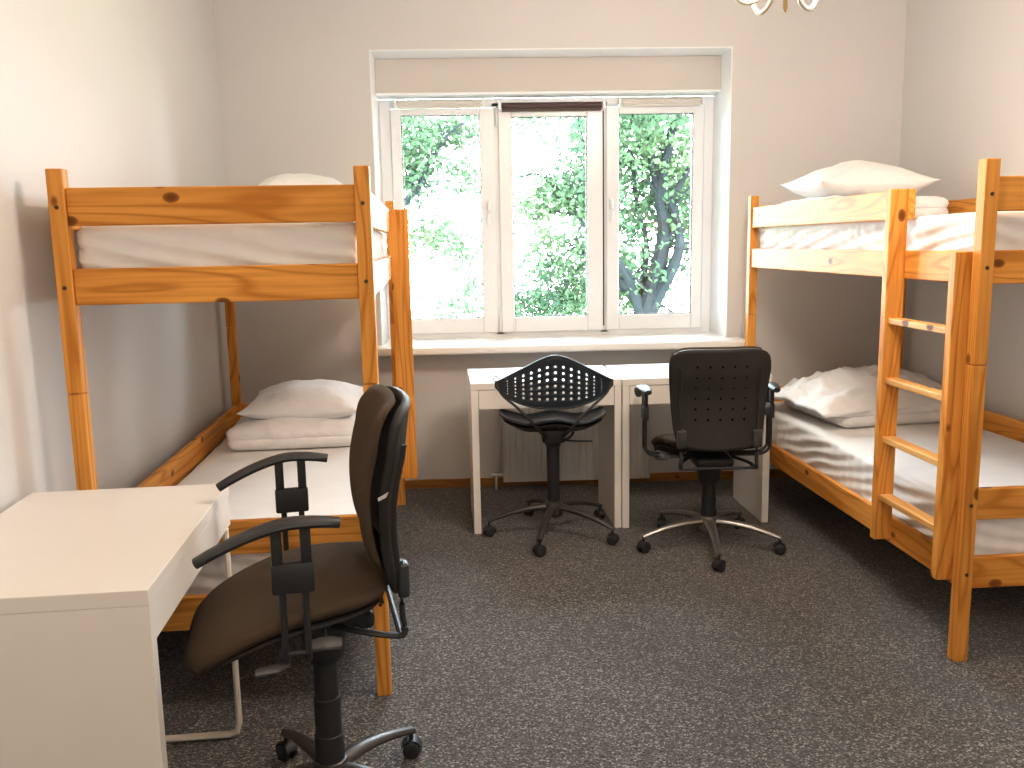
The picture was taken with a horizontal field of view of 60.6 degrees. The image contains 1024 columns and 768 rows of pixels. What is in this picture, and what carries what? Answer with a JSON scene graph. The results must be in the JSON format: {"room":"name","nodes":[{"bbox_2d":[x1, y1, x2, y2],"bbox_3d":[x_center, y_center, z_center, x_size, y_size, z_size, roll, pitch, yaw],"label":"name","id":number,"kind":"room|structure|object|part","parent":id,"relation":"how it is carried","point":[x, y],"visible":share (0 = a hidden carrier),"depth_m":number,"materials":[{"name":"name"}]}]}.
{"room":"dormitory room","nodes":[
{"label":"dormitory room","id":0,"kind":"room"},
{"bbox_2d":[0,0,231,512],"bbox_3d":[-1.405,-0.276,1.767,0.150,2.850,6.308,-2,9,-4],"label":"wall","id":1,"kind":"structure","parent":0,"point":[106,93],"depth_m":3.06,"materials":[{"name":"paint"}]},
{"bbox_2d":[213,0,906,479],"bbox_3d":[0.307,-0.854,5.174,4.077,2.850,0.450,-1,9,-2],"label":"wall","id":2,"kind":"structure","parent":0,"point":[821,87],"depth_m":4.87,"materials":[{"name":"paint"}]},
{"bbox_2d":[369,50,387,344],"bbox_3d":[-0.766,-1.046,5.094,0.006,1.617,0.452,-1,9,-2],"label":"trim","id":3,"kind":"structure","parent":2,"relation":"attached to","point":[374,100],"depth_m":4.98,"materials":[{"name":"white paint"}]},
{"bbox_2d":[378,96,713,338],"bbox_3d":[0.222,-0.987,5.265,1.980,1.410,0.142,-1,9,-2],"label":"window","id":4,"kind":"structure","parent":2,"relation":"in","point":[602,316],"depth_m":5.25,"materials":[{"name":"plastic"}]},
{"bbox_2d":[393,98,483,108],"bbox_3d":[-0.423,-1.625,5.081,0.526,0.052,0.038,-1,9,-2],"label":"roller blind","id":5,"kind":"object","parent":4,"relation":"attached to","point":[472,103],"visible":1,"depth_m":5.07,"materials":[{"name":"fabric"}]},
{"bbox_3d":[-0.397,-0.961,5.248,0.608,1.320,0.057,-1,9,-2],"label":"sash","id":6,"kind":"part","parent":4,"relation":"part of","materials":[{"name":"plastic"}]},
{"bbox_3d":[-0.136,-1.020,5.199,0.024,0.145,0.054,-1,9,-2],"label":"handle","id":7,"kind":"part","parent":4,"relation":"part of","materials":[{"name":"plastic"}]},
{"bbox_3d":[0.235,-0.977,5.271,0.618,1.320,0.065,-1,9,-2],"label":"sash","id":8,"kind":"part","parent":4,"relation":"part of","materials":[{"name":"plastic"}]},
{"bbox_2d":[498,100,605,111],"bbox_3d":[0.232,-1.618,5.104,0.626,0.054,0.040,-1,9,-2],"label":"roller blind","id":9,"kind":"object","parent":4,"relation":"attached to","point":[517,106],"visible":1,"depth_m":5.09,"materials":[{"name":"fabric"}]},
{"bbox_3d":[0.595,-1.038,5.229,0.024,0.145,0.054,-1,9,-2],"label":"handle","id":10,"kind":"part","parent":4,"relation":"part of","materials":[{"name":"plastic"}]},
{"bbox_3d":[0.855,-0.993,5.300,0.584,1.320,0.057,-1,9,-2],"label":"sash","id":11,"kind":"part","parent":4,"relation":"part of","materials":[{"name":"plastic"}]},
{"bbox_2d":[618,96,704,106],"bbox_3d":[0.875,-1.656,5.135,0.506,0.052,0.038,-1,9,-2],"label":"roller blind","id":12,"kind":"object","parent":4,"relation":"attached to","point":[673,101],"visible":1,"depth_m":5.12,"materials":[{"name":"fabric"}]},
{"bbox_2d":[374,56,720,99],"bbox_3d":[0.209,-1.777,5.109,1.980,0.201,0.240,-1,9,-2],"label":"trim","id":13,"kind":"structure","parent":2,"relation":"attached to","point":[633,76],"depth_m":5.00,"materials":[{"name":"paint"}]},
{"bbox_2d":[370,47,731,58],"bbox_3d":[0.216,-1.846,4.884,1.980,0.006,0.202,-1,9,-2],"label":"trim","id":14,"kind":"structure","parent":2,"relation":"attached to","point":[631,51],"depth_m":4.87,"materials":[{"name":"white paint"}]},
{"bbox_2d":[377,332,744,355],"bbox_3d":[0.249,-0.238,5.126,2.137,0.044,0.506,-1,9,-2],"label":"windowsill","id":15,"kind":"structure","parent":2,"relation":"attached to","point":[635,341],"depth_m":4.92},
{"bbox_2d":[492,404,649,489],"bbox_3d":[0.333,0.264,5.063,0.913,0.677,0.119,-1,9,-2],"label":"radiator","id":16,"kind":"object","parent":2,"relation":"attached to","point":[524,453],"visible":0.36,"depth_m":5.03,"materials":[{"name":"metal"}]},
{"bbox_2d":[405,469,790,488],"bbox_3d":[0.343,0.564,5.166,3.777,0.052,0.016,-1,9,-2],"label":"baseboard","id":17,"kind":"structure","parent":2,"relation":"attached to","point":[773,473],"depth_m":5.15,"materials":[{"name":"brown wood"}]},
{"bbox_2d":[710,47,732,336],"bbox_3d":[1.217,-1.096,5.176,0.006,1.617,0.452,-1,9,-2],"label":"window reveal","id":18,"kind":"structure","parent":2,"relation":"attached to","point":[722,100],"depth_m":5.10,"materials":[{"name":"white paint"}]},
{"bbox_2d":[157,477,1023,767],"bbox_3d":[0.597,1.146,1.989,4.391,0.100,6.510,-1,9,-2],"label":"floor","id":19,"kind":"structure","parent":0,"point":[830,650],"depth_m":2.99,"materials":[{"name":"carpet"}]},
{"bbox_2d":[0,484,242,767],"bbox_3d":[-1.015,0.722,2.133,0.531,0.750,0.785,-2,9,-6],"label":"desk","id":20,"kind":"object","parent":19,"relation":"on","point":[90,580],"visible":0.94,"depth_m":1.75,"materials":[{"name":"white laminate"}]},
{"bbox_3d":[-0.958,0.796,1.769,0.499,0.716,0.034,-2,9,-6],"label":"panel","id":21,"kind":"part","parent":20,"relation":"part of","materials":[{"name":"white plastic"}]},
{"bbox_3d":[-0.985,0.425,2.106,0.447,0.084,0.746,-2,9,-6],"label":"drawer","id":22,"kind":"part","parent":20,"relation":"part of","materials":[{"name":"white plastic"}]},
{"bbox_3d":[-1.033,0.727,2.483,0.490,0.629,0.026,-2,9,-6],"label":"metal leg","id":23,"kind":"part","parent":20,"relation":"part of","materials":[{"name":"beige metal"}]},
{"bbox_2d":[45,165,417,695],"bbox_3d":[-0.905,0.029,3.646,0.970,1.636,2.116,-2,9,-5],"label":"bunk bed","id":24,"kind":"object","parent":19,"relation":"on","point":[70,209],"visible":0.5,"depth_m":2.54,"materials":[{"name":"brown wood"}]},
{"bbox_3d":[-1.264,0.205,2.587,0.045,1.636,0.045,-2,9,-5],"label":"post","id":25,"kind":"part","parent":24,"relation":"part of","materials":[{"name":"brown wood"}]},
{"bbox_3d":[-1.380,-0.652,3.490,0.025,0.110,2.022,-2,9,-5],"label":"guard rail","id":26,"kind":"part","parent":24,"relation":"part of","materials":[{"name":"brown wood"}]},
{"bbox_3d":[-1.362,0.320,3.647,0.025,0.103,2.022,-2,9,-5],"label":"rail","id":27,"kind":"part","parent":24,"relation":"part of","materials":[{"name":"brown wood"}]},
{"bbox_2d":[77,222,387,268],"bbox_3d":[-0.954,-0.529,3.552,0.817,0.201,2.031,-2,9,-5],"label":"mattress","id":28,"kind":"object","parent":24,"relation":"on","point":[189,245],"visible":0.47,"depth_m":2.56,"materials":[{"name":"white fabric"}]},
{"bbox_3d":[-1.015,-0.789,4.161,0.652,0.142,0.511,-2,9,-7],"label":"duvet","id":29,"kind":"object","parent":28,"relation":"on","visible":0},
{"bbox_2d":[257,173,342,185],"bbox_3d":[-0.993,-0.908,4.164,0.460,0.182,0.400,-2,9,-5],"label":"pillow","id":30,"kind":"object","parent":29,"relation":"on","point":[282,179],"visible":0.24,"depth_m":4.02,"materials":[{"name":"white fabric"}]},
{"bbox_3d":[-1.466,-0.117,4.618,0.045,1.636,0.045,-2,9,-5],"label":"post","id":31,"kind":"part","parent":24,"relation":"part of","materials":[{"name":"brown wood"}]},
{"bbox_2d":[176,438,356,594],"bbox_3d":[-0.935,0.446,3.709,0.819,0.229,2.030,-2,9,-5],"label":"mattress","id":32,"kind":"object","parent":24,"relation":"on","point":[252,496],"visible":0.16,"depth_m":3.35,"materials":[{"name":"white fabric"}]},
{"bbox_2d":[226,412,355,450],"bbox_3d":[-1.005,0.189,4.174,0.608,0.140,0.548,-2,9,-7],"label":"duvet","id":33,"kind":"object","parent":32,"relation":"on","point":[249,434],"visible":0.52,"depth_m":3.92,"materials":[{"name":"white fabric"}]},
{"bbox_2d":[237,379,363,419],"bbox_3d":[-0.990,0.082,4.219,0.550,0.195,0.499,-2,9,-4],"label":"pillow","id":34,"kind":"object","parent":33,"relation":"on","point":[317,398],"visible":0.83,"depth_m":4.03,"materials":[{"name":"white fabric"}]},
{"bbox_3d":[-0.421,0.177,2.666,0.045,1.636,0.045,-2,9,-5],"label":"post","id":35,"kind":"part","parent":24,"relation":"part of","materials":[{"name":"brown wood"}]},
{"bbox_3d":[-0.513,-0.645,3.369,0.025,0.108,1.612,-2,9,-5],"label":"guard rail","id":36,"kind":"part","parent":24,"relation":"part of","materials":[{"name":"brown wood"}]},
{"bbox_3d":[-0.529,-0.465,3.605,0.025,0.102,2.022,-2,9,-5],"label":"rail","id":37,"kind":"part","parent":24,"relation":"part of","materials":[{"name":"brown wood"}]},
{"bbox_3d":[-0.623,-0.146,4.698,0.045,1.636,0.045,-2,9,-5],"label":"post","id":38,"kind":"part","parent":24,"relation":"part of","materials":[{"name":"brown wood"}]},
{"bbox_2d":[183,384,421,767],"bbox_3d":[-0.477,0.554,2.121,0.600,1.062,0.650,-3,9,-14],"label":"office chair","id":39,"kind":"object","parent":19,"relation":"on","point":[319,593],"visible":1,"depth_m":2.00,"materials":[{"name":"brown fabric"}]},
{"bbox_3d":[-0.494,0.318,1.771,0.293,0.089,0.059,-3,9,-14],"label":"armrest","id":40,"kind":"part","parent":39,"relation":"part of","materials":[{"name":"plastic"}]},
{"bbox_3d":[-0.638,0.230,2.338,0.293,0.089,0.059,-3,9,-14],"label":"armrest","id":41,"kind":"part","parent":39,"relation":"part of","materials":[{"name":"plastic"}]},
{"bbox_3d":[-0.531,0.605,1.953,0.077,0.031,0.154,-3,9,-14],"label":"lever","id":42,"kind":"part","parent":39,"relation":"part of","materials":[{"name":"grey plastic"}]},
{"bbox_3d":[-0.533,0.516,2.101,0.470,0.152,0.470,-3,9,-14],"label":"seat","id":43,"kind":"part","parent":39,"relation":"part of","materials":[{"name":"brown fabric"}]},
{"bbox_3d":[-0.422,0.567,1.973,0.073,0.038,0.155,-3,9,-14],"label":"lever","id":44,"kind":"part","parent":39,"relation":"part of","materials":[{"name":"grey plastic"}]},
{"bbox_2d":[349,384,394,570],"bbox_3d":[-0.330,0.220,2.106,0.104,0.403,0.432,-3,9,-14],"label":"cushion","id":45,"kind":"object","parent":39,"relation":"on","point":[372,446],"depth_m":2.02,"materials":[{"name":"brown fabric"}]},
{"bbox_2d":[467,365,620,533],"bbox_3d":[0.153,0.318,4.517,0.730,0.750,0.500,-2,9,-5],"label":"desk","id":46,"kind":"object","parent":19,"relation":"on","point":[482,392],"visible":0.74,"depth_m":4.32,"materials":[{"name":"white laminate"}]},
{"bbox_3d":[-0.192,0.349,4.468,0.034,0.716,0.449,-2,9,-5],"label":"panel","id":47,"kind":"part","parent":46,"relation":"part of","materials":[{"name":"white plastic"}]},
{"bbox_3d":[0.155,0.044,4.373,0.658,0.092,0.297,-2,9,-5],"label":"drawer","id":48,"kind":"part","parent":46,"relation":"part of","materials":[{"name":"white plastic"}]},
{"bbox_3d":[0.502,0.327,4.523,0.034,0.716,0.449,-2,9,-5],"label":"panel","id":49,"kind":"part","parent":46,"relation":"part of","materials":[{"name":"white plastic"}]},
{"bbox_2d":[483,355,619,556],"bbox_3d":[0.174,0.281,4.217,0.645,0.913,0.662,-1,9,0],"label":"swivel chair","id":50,"kind":"object","parent":19,"relation":"on","point":[552,424],"visible":1,"depth_m":4.03,"materials":[{"name":"black plastic"}]},
{"bbox_3d":[0.195,0.165,4.231,0.513,0.081,0.401,-1,9,0],"label":"seat","id":51,"kind":"part","parent":50,"relation":"part of","materials":[{"name":"black plastic"}]},
{"bbox_3d":[0.194,-0.014,3.966,0.540,0.243,0.135,-1,9,0],"label":"backrest","id":52,"kind":"part","parent":50,"relation":"part of","materials":[{"name":"black plastic"}]},
{"bbox_3d":[0.299,0.249,4.165,0.169,0.054,0.020,1,9,10],"label":"lever","id":53,"kind":"part","parent":50,"relation":"part of","materials":[{"name":"black plastic"}]},
{"bbox_2d":[605,363,771,527],"bbox_3d":[0.893,0.297,4.562,0.738,0.750,0.500,-2,9,-4],"label":"desk","id":54,"kind":"object","parent":19,"relation":"on","point":[750,486],"visible":0.39,"depth_m":4.36,"materials":[{"name":"white laminate"}]},
{"bbox_3d":[0.544,0.327,4.518,0.034,0.716,0.449,-2,9,-4],"label":"panel","id":55,"kind":"part","parent":54,"relation":"part of","materials":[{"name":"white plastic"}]},
{"bbox_3d":[0.894,0.023,4.418,0.666,0.092,0.297,-2,9,-4],"label":"drawer","id":56,"kind":"part","parent":54,"relation":"part of","materials":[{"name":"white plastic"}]},
{"bbox_3d":[1.246,0.307,4.563,0.034,0.716,0.449,-2,9,-4],"label":"panel","id":57,"kind":"part","parent":54,"relation":"part of","materials":[{"name":"white plastic"}]},
{"bbox_2d":[634,346,786,571],"bbox_3d":[0.894,0.286,3.986,0.677,0.954,0.665,-1,9,0],"label":"office chair","id":58,"kind":"object","parent":19,"relation":"on","point":[721,397],"visible":1,"depth_m":3.81,"materials":[{"name":"black plastic"}]},
{"bbox_3d":[0.602,0.040,4.070,0.059,0.089,0.293,-1,9,0],"label":"armrest","id":59,"kind":"part","parent":58,"relation":"part of","materials":[{"name":"plastic"}]},
{"bbox_3d":[0.903,0.283,4.081,0.470,0.152,0.470,-1,9,0],"label":"seat","id":60,"kind":"part","parent":58,"relation":"part of","materials":[{"name":"brown fabric"}]},
{"bbox_3d":[0.748,0.343,4.128,0.154,0.031,0.077,-1,9,0],"label":"lever","id":61,"kind":"part","parent":58,"relation":"part of","materials":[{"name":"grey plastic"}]},
{"bbox_3d":[0.748,0.329,4.012,0.155,0.038,0.073,-1,9,0],"label":"lever","id":62,"kind":"part","parent":58,"relation":"part of","materials":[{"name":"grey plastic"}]},
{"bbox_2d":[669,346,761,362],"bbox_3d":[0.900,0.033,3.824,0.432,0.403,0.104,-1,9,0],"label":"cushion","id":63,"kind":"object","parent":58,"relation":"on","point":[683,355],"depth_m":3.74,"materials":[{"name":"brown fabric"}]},
{"bbox_3d":[1.194,0.029,4.074,0.059,0.089,0.293,-1,9,0],"label":"armrest","id":64,"kind":"part","parent":58,"relation":"part of","materials":[{"name":"plastic"}]},
{"bbox_2d":[745,158,1023,661],"bbox_3d":[1.793,-0.057,3.865,0.950,1.636,2.116,-2,9,-4],"label":"bunk bed","id":65,"kind":"object","parent":19,"relation":"on","point":[960,501],"visible":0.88,"depth_m":2.94,"materials":[{"name":"brown wood"}]},
{"bbox_3d":[1.319,-0.206,4.853,0.045,1.636,0.045,-2,9,-4],"label":"post","id":66,"kind":"part","parent":65,"relation":"part of","materials":[{"name":"brown wood"}]},
{"bbox_3d":[1.369,-0.770,3.925,0.025,0.108,1.612,-2,9,-4],"label":"guard rail","id":67,"kind":"part","parent":65,"relation":"part of","materials":[{"name":"brown wood"}]},
{"bbox_3d":[1.407,0.465,3.917,0.025,0.100,2.022,-2,9,-4],"label":"rail","id":68,"kind":"part","parent":65,"relation":"part of","materials":[{"name":"brown wood"}]},
{"bbox_3d":[1.389,-0.525,3.758,0.025,0.102,2.022,-2,9,-4],"label":"rail","id":69,"kind":"part","parent":65,"relation":"part of","materials":[{"name":"brown wood"}]},
{"bbox_2d":[759,211,1023,250],"bbox_3d":[1.811,-0.615,3.777,0.820,0.197,2.035,-2,9,-4],"label":"mattress","id":70,"kind":"object","parent":65,"relation":"on","point":[946,232],"visible":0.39,"depth_m":3.18,"materials":[{"name":"white fabric"}]},
{"bbox_2d":[781,195,948,216],"bbox_3d":[1.716,-0.872,4.341,0.673,0.142,0.552,-2,9,-4],"label":"duvet","id":71,"kind":"object","parent":70,"relation":"on","point":[925,205],"visible":0.15,"depth_m":4.10,"materials":[{"name":"white fabric"}]},
{"bbox_2d":[781,160,940,197],"bbox_3d":[1.723,-1.002,4.383,0.590,0.222,0.500,-2,11,-5],"label":"pillow","id":72,"kind":"object","parent":71,"relation":"on","point":[854,177],"visible":0.76,"depth_m":4.18,"materials":[{"name":"white fabric"}]},
{"bbox_2d":[772,401,1023,554],"bbox_3d":[1.830,0.356,3.933,0.820,0.233,2.035,-2,9,-4],"label":"mattress","id":73,"kind":"object","parent":65,"relation":"on","point":[845,455],"visible":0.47,"depth_m":3.68,"materials":[{"name":"white fabric"}]},
{"bbox_2d":[784,398,940,427],"bbox_3d":[1.837,0.086,4.441,0.719,0.146,0.617,-3,9,-10],"label":"duvet","id":74,"kind":"object","parent":73,"relation":"on","point":[920,414],"visible":0.25,"depth_m":4.16,"materials":[{"name":"white fabric"}]},
{"bbox_2d":[774,364,941,417],"bbox_3d":[1.779,0.003,4.447,0.825,0.178,0.666,-3,9,-11],"label":"pillow","id":75,"kind":"object","parent":74,"relation":"on","point":[828,394],"visible":0.64,"depth_m":4.26,"materials":[{"name":"white fabric"}]},
{"bbox_3d":[2.163,-0.232,4.916,0.045,1.636,0.045,-2,9,-4],"label":"post","id":76,"kind":"part","parent":65,"relation":"part of","materials":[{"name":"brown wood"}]},
{"bbox_3d":[2.233,-0.767,3.787,0.025,0.110,2.022,-2,9,-4],"label":"guard rail","id":77,"kind":"part","parent":65,"relation":"part of","materials":[{"name":"brown wood"}]},
{"bbox_3d":[1.481,0.117,2.817,0.045,1.636,0.045,-2,9,-4],"label":"post","id":78,"kind":"part","parent":65,"relation":"part of","materials":[{"name":"brown wood"}]},
{"bbox_3d":[2.251,0.205,3.943,0.025,0.103,2.022,-2,9,-4],"label":"rail","id":79,"kind":"part","parent":65,"relation":"part of","materials":[{"name":"brown wood"}]},
{"bbox_2d":[899,0,1023,420],"bbox_3d":[2.527,-0.375,1.931,0.150,2.850,6.309,-2,9,-4],"label":"wall","id":80,"kind":"structure","parent":0,"point":[963,98],"depth_m":4.34,"materials":[{"name":"paint"}]},
{"bbox_3d":[0.533,-1.801,1.739,4.391,0.100,6.950,-1,9,-2],"label":"ceiling","id":81,"kind":"structure","parent":0,"visible":0},
{"bbox_2d":[736,0,817,14],"bbox_3d":[0.753,-1.457,2.437,0.430,0.808,0.448,-1,9,-2],"label":"chandelier","id":82,"kind":"object","parent":81,"relation":"hanging from","point":[752,3],"visible":1,"depth_m":2.55,"materials":[{"name":"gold metal"}]},
{"bbox_3d":[0.668,-1.144,2.483,0.190,0.136,0.013,-1,9,-2],"label":"arm","id":83,"kind":"part","parent":82,"relation":"part of","materials":[{"name":"metal"}]},
{"bbox_3d":[0.740,-1.163,2.590,0.013,0.136,0.191,-4,10,-20],"label":"arm","id":84,"kind":"part","parent":82,"relation":"part of","materials":[{"name":"metal"}]},
{"bbox_3d":[0.773,-1.428,2.443,0.070,0.748,0.070,-1,9,-2],"label":"stem","id":85,"kind":"part","parent":82,"relation":"part of","materials":[{"name":"gold metal"}]},
{"bbox_3d":[0.865,-1.159,2.556,0.191,0.136,0.013,-8,12,-38],"label":"arm","id":86,"kind":"part","parent":82,"relation":"part of","materials":[{"name":"beige ceramic"}]},
{"label":"outside","id":87,"kind":"structure","parent":0,"visible":0},
{"bbox_3d":[0.442,0.575,25.759,53.000,0.100,39.400,-1,9,-2],"label":"ground","id":88,"kind":"structure","parent":87,"visible":0},
{"bbox_2d":[402,99,482,317],"bbox_3d":[-1.073,0.173,8.157,2.561,6.340,1.865,-5,10,-25],"label":"broadleaf tree","id":89,"kind":"object","parent":88,"relation":"on","point":[419,169],"visible":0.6,"depth_m":7.94,"materials":[{"name":"green plant"}]},
{"bbox_2d":[462,117,678,315],"bbox_3d":[0.637,0.151,8.683,1.975,6.151,1.679,0,9,8],"label":"broadleaf tree","id":90,"kind":"object","parent":88,"relation":"on","point":[563,194],"visible":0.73,"depth_m":8.40,"materials":[{"name":"green plant"}]},
{"bbox_2d":[537,96,691,312],"bbox_3d":[1.628,-0.746,9.502,3.113,7.642,2.067,-3,9,-11],"label":"broadleaf tree","id":91,"kind":"object","parent":88,"relation":"on","point":[664,194],"visible":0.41,"depth_m":8.87,"materials":[{"name":"green plant"}]}
]}

